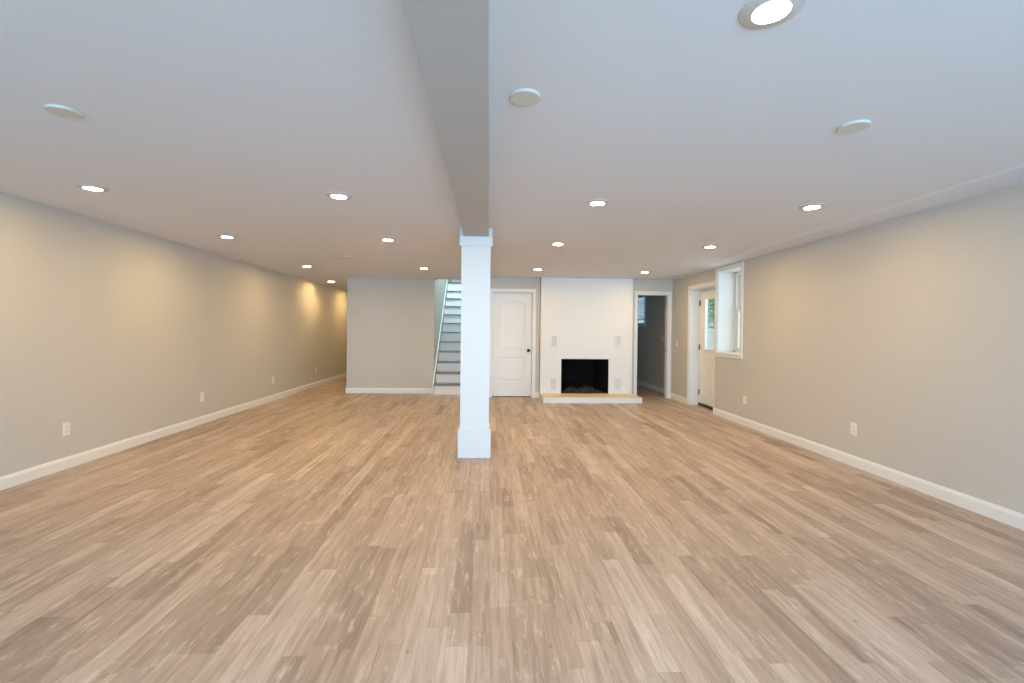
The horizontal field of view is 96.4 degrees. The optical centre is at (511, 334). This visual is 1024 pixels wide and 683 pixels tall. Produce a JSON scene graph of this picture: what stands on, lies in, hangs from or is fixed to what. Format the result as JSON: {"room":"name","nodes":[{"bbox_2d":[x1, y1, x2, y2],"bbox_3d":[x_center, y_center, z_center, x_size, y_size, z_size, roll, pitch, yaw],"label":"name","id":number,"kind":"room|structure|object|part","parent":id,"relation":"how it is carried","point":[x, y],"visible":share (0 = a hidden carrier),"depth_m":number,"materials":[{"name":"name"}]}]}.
{"room":"finished basement","nodes":[
{"label":"finished basement","id":0,"kind":"room"},
{"bbox_2d":[0,192,346,476],"bbox_3d":[-4.209,0.028,5.491,0.200,2.345,17.000,1,1,-3],"label":"wall","id":1,"kind":"structure","parent":0,"point":[115,333],"depth_m":4.86,"materials":[{"name":"beige paint"}]},
{"bbox_2d":[62,422,69,435],"bbox_3d":[-4.044,0.856,4.156,0.008,0.122,0.076,1,1,-3],"label":"wall outlet","id":2,"kind":"object","parent":1,"relation":"attached to","point":[65,426],"visible":1,"depth_m":4.15,"materials":[{"name":"white plastic"}]},
{"bbox_2d":[0,373,346,490],"bbox_3d":[-4.113,1.150,5.508,0.016,0.104,16.600,1,1,-3],"label":"baseboard","id":3,"kind":"structure","parent":1,"relation":"attached to","point":[13,479],"depth_m":4.87,"materials":[{"name":"white paint"}]},
{"bbox_2d":[200,392,203,401],"bbox_3d":[-4.146,0.835,6.129,0.008,0.122,0.076,1,1,-3],"label":"wall outlet","id":4,"kind":"object","parent":1,"relation":"attached to","point":[202,393],"visible":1,"depth_m":6.12,"materials":[{"name":"white plastic"}]},
{"bbox_2d":[346,278,451,387],"bbox_3d":[-2.550,-1.292,11.538,1.738,4.900,4.666,1,1,-3],"label":"wall","id":5,"kind":"structure","parent":0,"point":[391,322],"depth_m":9.22,"materials":[{"name":"beige paint"}]},
{"bbox_2d":[345,388,432,392],"bbox_3d":[-2.582,1.105,11.554,1.754,0.104,4.682,1,1,-3],"label":"baseboard","id":6,"kind":"structure","parent":5,"relation":"attached to","point":[347,390],"depth_m":9.22,"materials":[{"name":"white paint"}]},
{"bbox_2d":[0,377,1023,682],"bbox_3d":[-0.368,1.314,5.703,8.120,0.150,17.000,1,1,-3],"label":"floor","id":7,"kind":"structure","parent":0,"point":[324,533],"depth_m":2.59,"materials":[{"name":"wood"}]},
{"bbox_2d":[433,279,460,394],"bbox_3d":[-1.213,-0.157,11.314,0.928,2.662,4.465,1,1,-3],"label":"staircase","id":8,"kind":"structure","parent":7,"relation":"on","point":[446,379],"depth_m":10.12,"materials":[{"name":"white paint"}]},
{"bbox_2d":[458,227,492,457],"bbox_3d":[-0.381,0.083,4.788,0.332,2.331,0.318,1,1,-3],"label":"support column","id":9,"kind":"structure","parent":7,"relation":"on","point":[474,430],"depth_m":4.64,"materials":[{"name":"white paint"}]},
{"bbox_2d":[539,277,641,402],"bbox_3d":[1.435,0.072,8.816,1.797,2.309,1.222,1,1,-3],"label":"fireplace","id":10,"kind":"object","parent":7,"relation":"on","point":[585,315],"visible":1,"depth_m":8.75,"materials":[{"name":"white brick"}]},
{"bbox_2d":[550,378,556,389],"bbox_3d":[0.791,0.941,8.718,0.118,0.228,0.008,1,1,-3],"label":"vent grille","id":11,"kind":"object","parent":10,"relation":"attached to","point":[552,380],"visible":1,"depth_m":8.72,"materials":[{"name":"white metal"}]},
{"bbox_2d":[551,335,556,346],"bbox_3d":[0.800,0.122,8.710,0.118,0.227,0.008,1,1,-3],"label":"vent grille","id":12,"kind":"object","parent":10,"relation":"attached to","point":[553,337],"visible":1,"depth_m":8.71,"materials":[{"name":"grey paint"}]},
{"bbox_2d":[614,378,620,389],"bbox_3d":[2.030,0.949,8.782,0.129,0.230,0.008,1,1,-3],"label":"vent grille","id":13,"kind":"object","parent":10,"relation":"attached to","point":[617,380],"visible":1,"depth_m":8.78,"materials":[{"name":"grey paint"}]},
{"bbox_2d":[615,335,620,346],"bbox_3d":[2.033,0.128,8.774,0.119,0.229,0.008,1,1,-3],"label":"vent grille","id":14,"kind":"object","parent":10,"relation":"attached to","point":[617,342],"visible":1,"depth_m":8.77,"materials":[{"name":"white metal"}]},
{"bbox_2d":[0,0,1023,290],"bbox_3d":[-0.342,-1.176,5.678,8.120,0.259,17.000,1,1,-3],"label":"ceiling","id":15,"kind":"structure","parent":0,"point":[202,120],"depth_m":2.36,"materials":[{"name":"paint"}]},
{"bbox_2d":[44,104,82,118],"bbox_3d":[-2.184,-1.084,2.232,0.138,0.012,0.138,1,1,-3],"label":"cover plate","id":16,"kind":"object","parent":15,"relation":"attached to","point":[62,111],"visible":1,"depth_m":2.21,"materials":[{"name":"plastic"}]},
{"bbox_2d":[75,183,109,191],"bbox_3d":[-3.152,-1.102,3.444,0.192,0.013,0.192,1,1,-3],"label":"recessed light","id":17,"kind":"object","parent":15,"relation":"in","point":[91,187],"visible":1,"depth_m":3.41,"materials":[{"name":"paint"}]},
{"bbox_2d":[217,235,236,238],"bbox_3d":[-3.241,-1.112,5.207,0.192,0.013,0.192,1,1,-3],"label":"recessed light","id":18,"kind":"object","parent":15,"relation":"in","point":[222,236],"visible":1,"depth_m":5.17,"materials":[{"name":"paint"}]},
{"bbox_2d":[326,192,351,199],"bbox_3d":[-1.355,-1.084,3.585,0.192,0.013,0.192,1,1,-3],"label":"recessed light","id":19,"kind":"object","parent":15,"relation":"in","point":[336,195],"visible":1,"depth_m":3.55,"materials":[{"name":"paint"}]},
{"bbox_2d":[380,238,395,240],"bbox_3d":[-1.431,-1.094,5.282,0.192,0.013,0.192,1,1,-3],"label":"recessed light","id":20,"kind":"object","parent":15,"relation":"in","point":[382,239],"visible":1,"depth_m":5.23,"materials":[{"name":"paint"}]},
{"bbox_2d":[403,0,488,236],"bbox_3d":[-0.278,-1.031,3.069,0.246,0.115,11.380,1,1,-3],"label":"ceiling beam","id":21,"kind":"structure","parent":15,"relation":"attached to","point":[451,37],"depth_m":1.77,"materials":[{"name":"paint"}]},
{"bbox_2d":[510,88,539,105],"bbox_3d":[0.058,-1.060,2.050,0.138,0.012,0.138,1,1,-3],"label":"cover plate","id":22,"kind":"object","parent":15,"relation":"attached to","point":[523,96],"visible":1,"depth_m":2.04,"materials":[{"name":"plastic"}]},
{"bbox_2d":[550,242,565,244],"bbox_3d":[0.544,-1.074,5.414,0.192,0.013,0.192,1,1,-3],"label":"recessed light","id":23,"kind":"object","parent":15,"relation":"in","point":[551,243],"visible":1,"depth_m":5.37,"materials":[{"name":"paint"}]},
{"bbox_2d":[586,199,609,205],"bbox_3d":[0.691,-1.064,3.700,0.192,0.013,0.192,1,1,-3],"label":"recessed light","id":24,"kind":"object","parent":15,"relation":"in","point":[594,202],"visible":1,"depth_m":3.67,"materials":[{"name":"paint"}]},
{"bbox_2d":[702,245,717,247],"bbox_3d":[2.380,-1.056,5.504,0.192,0.013,0.192,1,1,-3],"label":"recessed light","id":25,"kind":"object","parent":15,"relation":"in","point":[705,246],"visible":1,"depth_m":5.46,"materials":[{"name":"paint"}]},
{"bbox_2d":[738,0,805,28],"bbox_3d":[0.841,-1.051,1.484,0.192,0.013,0.192,1,1,-3],"label":"recessed light","id":26,"kind":"object","parent":15,"relation":"in","point":[769,13],"visible":1,"depth_m":1.49,"materials":[{"name":"paint"}]},
{"bbox_2d":[798,203,825,209],"bbox_3d":[2.461,-1.046,3.756,0.192,0.013,0.192,1,1,-3],"label":"recessed light","id":27,"kind":"object","parent":15,"relation":"in","point":[815,205],"visible":1,"depth_m":3.72,"materials":[{"name":"paint"}]},
{"bbox_2d":[837,120,870,133],"bbox_3d":[1.722,-1.045,2.305,0.138,0.012,0.138,1,1,-3],"label":"cover plate","id":28,"kind":"object","parent":15,"relation":"attached to","point":[857,125],"visible":1,"depth_m":2.29,"materials":[{"name":"plastic"}]},
{"bbox_2d":[490,277,672,393],"bbox_3d":[1.256,0.051,8.918,3.749,2.345,0.120,1,1,-3],"label":"wall","id":29,"kind":"structure","parent":0,"point":[495,282],"depth_m":8.82,"materials":[{"name":"beige paint"}]},
{"bbox_2d":[492,293,531,395],"bbox_3d":[-0.003,0.193,8.881,0.762,2.008,0.107,1,1,-3],"label":"door","id":30,"kind":"structure","parent":29,"relation":"in","point":[512,312],"depth_m":8.90,"materials":[{"name":"white paint"}]},
{"bbox_2d":[489,288,535,397],"bbox_3d":[0.000,0.167,8.840,0.904,2.090,0.138,1,1,-3],"label":"trim","id":31,"kind":"structure","parent":29,"relation":"attached to","point":[492,290],"depth_m":8.79,"materials":[{"name":"white paint"}]},
{"bbox_2d":[633,291,671,397],"bbox_3d":[2.736,0.199,8.984,0.735,2.080,0.143,1,1,-3],"label":"trim","id":32,"kind":"structure","parent":29,"relation":"attached to","point":[668,295],"depth_m":8.93,"materials":[{"name":"white paint"}]},
{"bbox_2d":[637,296,664,387],"bbox_3d":[2.321,0.043,10.885,2.160,2.345,3.700,1,1,-3],"label":"wall","id":33,"kind":"structure","parent":0,"point":[650,346],"depth_m":10.32,"materials":[{"name":"beige paint"}]},
{"bbox_2d":[638,295,645,326],"bbox_3d":[3.196,-0.599,11.264,0.168,0.820,0.940,1,1,-3],"label":"window","id":34,"kind":"structure","parent":33,"relation":"in","point":[639,323],"depth_m":10.83,"materials":[{"name":"white paint"}]},
{"bbox_2d":[638,296,643,319],"bbox_3d":[3.180,-0.650,11.262,0.050,0.591,0.804,1,1,-3],"label":"window blind","id":35,"kind":"object","parent":34,"relation":"attached to","point":[641,303],"visible":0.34,"depth_m":11.25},
{"bbox_2d":[637,380,663,393],"bbox_3d":[3.123,1.172,10.888,0.016,0.104,3.600,1,1,-3],"label":"baseboard","id":36,"kind":"structure","parent":33,"relation":"attached to","point":[653,387],"depth_m":10.34,"materials":[{"name":"white paint"}]},
{"bbox_2d":[671,182,1023,513],"bbox_3d":[3.611,0.133,3.242,0.371,2.345,11.700,1,1,-3],"label":"wall","id":37,"kind":"structure","parent":0,"point":[908,330],"depth_m":3.98,"materials":[{"name":"beige paint"}]},
{"bbox_2d":[687,281,714,404],"bbox_3d":[3.301,0.201,7.739,0.264,2.112,0.962,1,1,-3],"label":"trim","id":38,"kind":"structure","parent":37,"relation":"attached to","point":[693,338],"depth_m":8.14,"materials":[{"name":"white paint"}]},
{"bbox_2d":[698,288,714,409],"bbox_3d":[3.371,0.242,7.718,0.058,2.029,0.880,1,1,-3],"label":"door","id":39,"kind":"structure","parent":37,"relation":"in","point":[706,356],"depth_m":7.94,"materials":[{"name":"white paint"}]},
{"bbox_3d":[3.356,-0.179,7.707,0.010,0.925,0.500,1,1,-3],"label":"glass frame","id":40,"kind":"part","parent":39,"relation":"part of","materials":[{"name":"glass"}]},
{"bbox_2d":[713,261,743,358],"bbox_3d":[3.406,-0.345,6.860,0.386,1.385,0.799,1,1,-3],"label":"window","id":41,"kind":"structure","parent":37,"relation":"in","point":[729,279],"depth_m":7.17,"materials":[{"name":"white paint"}]},
{"bbox_3d":[3.357,0.291,6.864,0.301,0.026,0.799,1,1,-3],"label":"sill","id":42,"kind":"part","parent":41,"relation":"part of","materials":[{"name":"white paint"}]},
{"bbox_3d":[3.552,-0.346,6.861,0.095,1.251,0.635,1,1,-3],"label":"frame","id":43,"kind":"part","parent":41,"relation":"part of","materials":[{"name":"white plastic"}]},
{"bbox_3d":[3.532,-0.076,6.863,0.030,0.640,0.563,1,1,-3],"label":"sash","id":44,"kind":"part","parent":41,"relation":"part of","materials":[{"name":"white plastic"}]},
{"bbox_2d":[671,393,1023,530],"bbox_3d":[3.404,1.251,3.283,0.016,0.104,11.380,1,1,-3],"label":"baseboard","id":45,"kind":"structure","parent":37,"relation":"attached to","point":[1015,519],"depth_m":4.01,"materials":[{"name":"white paint"}]},
{"bbox_2d":[850,422,856,435],"bbox_3d":[3.349,0.925,4.488,0.008,0.122,0.076,1,1,-3],"label":"wall outlet","id":46,"kind":"object","parent":37,"relation":"attached to","point":[853,429],"visible":1,"depth_m":4.49,"materials":[{"name":"white plastic"}]},
{"label":"outside","id":47,"kind":"structure","parent":0,"visible":0},
{"bbox_3d":[16.328,1.553,12.875,26.030,0.180,36.000,1,1,-3],"label":"ground","id":48,"kind":"structure","parent":47,"visible":0},
{"bbox_2d":[708,298,714,328],"bbox_3d":[7.661,-1.180,17.430,4.895,5.013,4.894,1,1,3],"label":"tree","id":49,"kind":"object","parent":48,"relation":"on","point":[711,305],"visible":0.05,"depth_m":16.65,"materials":[{"name":"green plant"}]}
]}

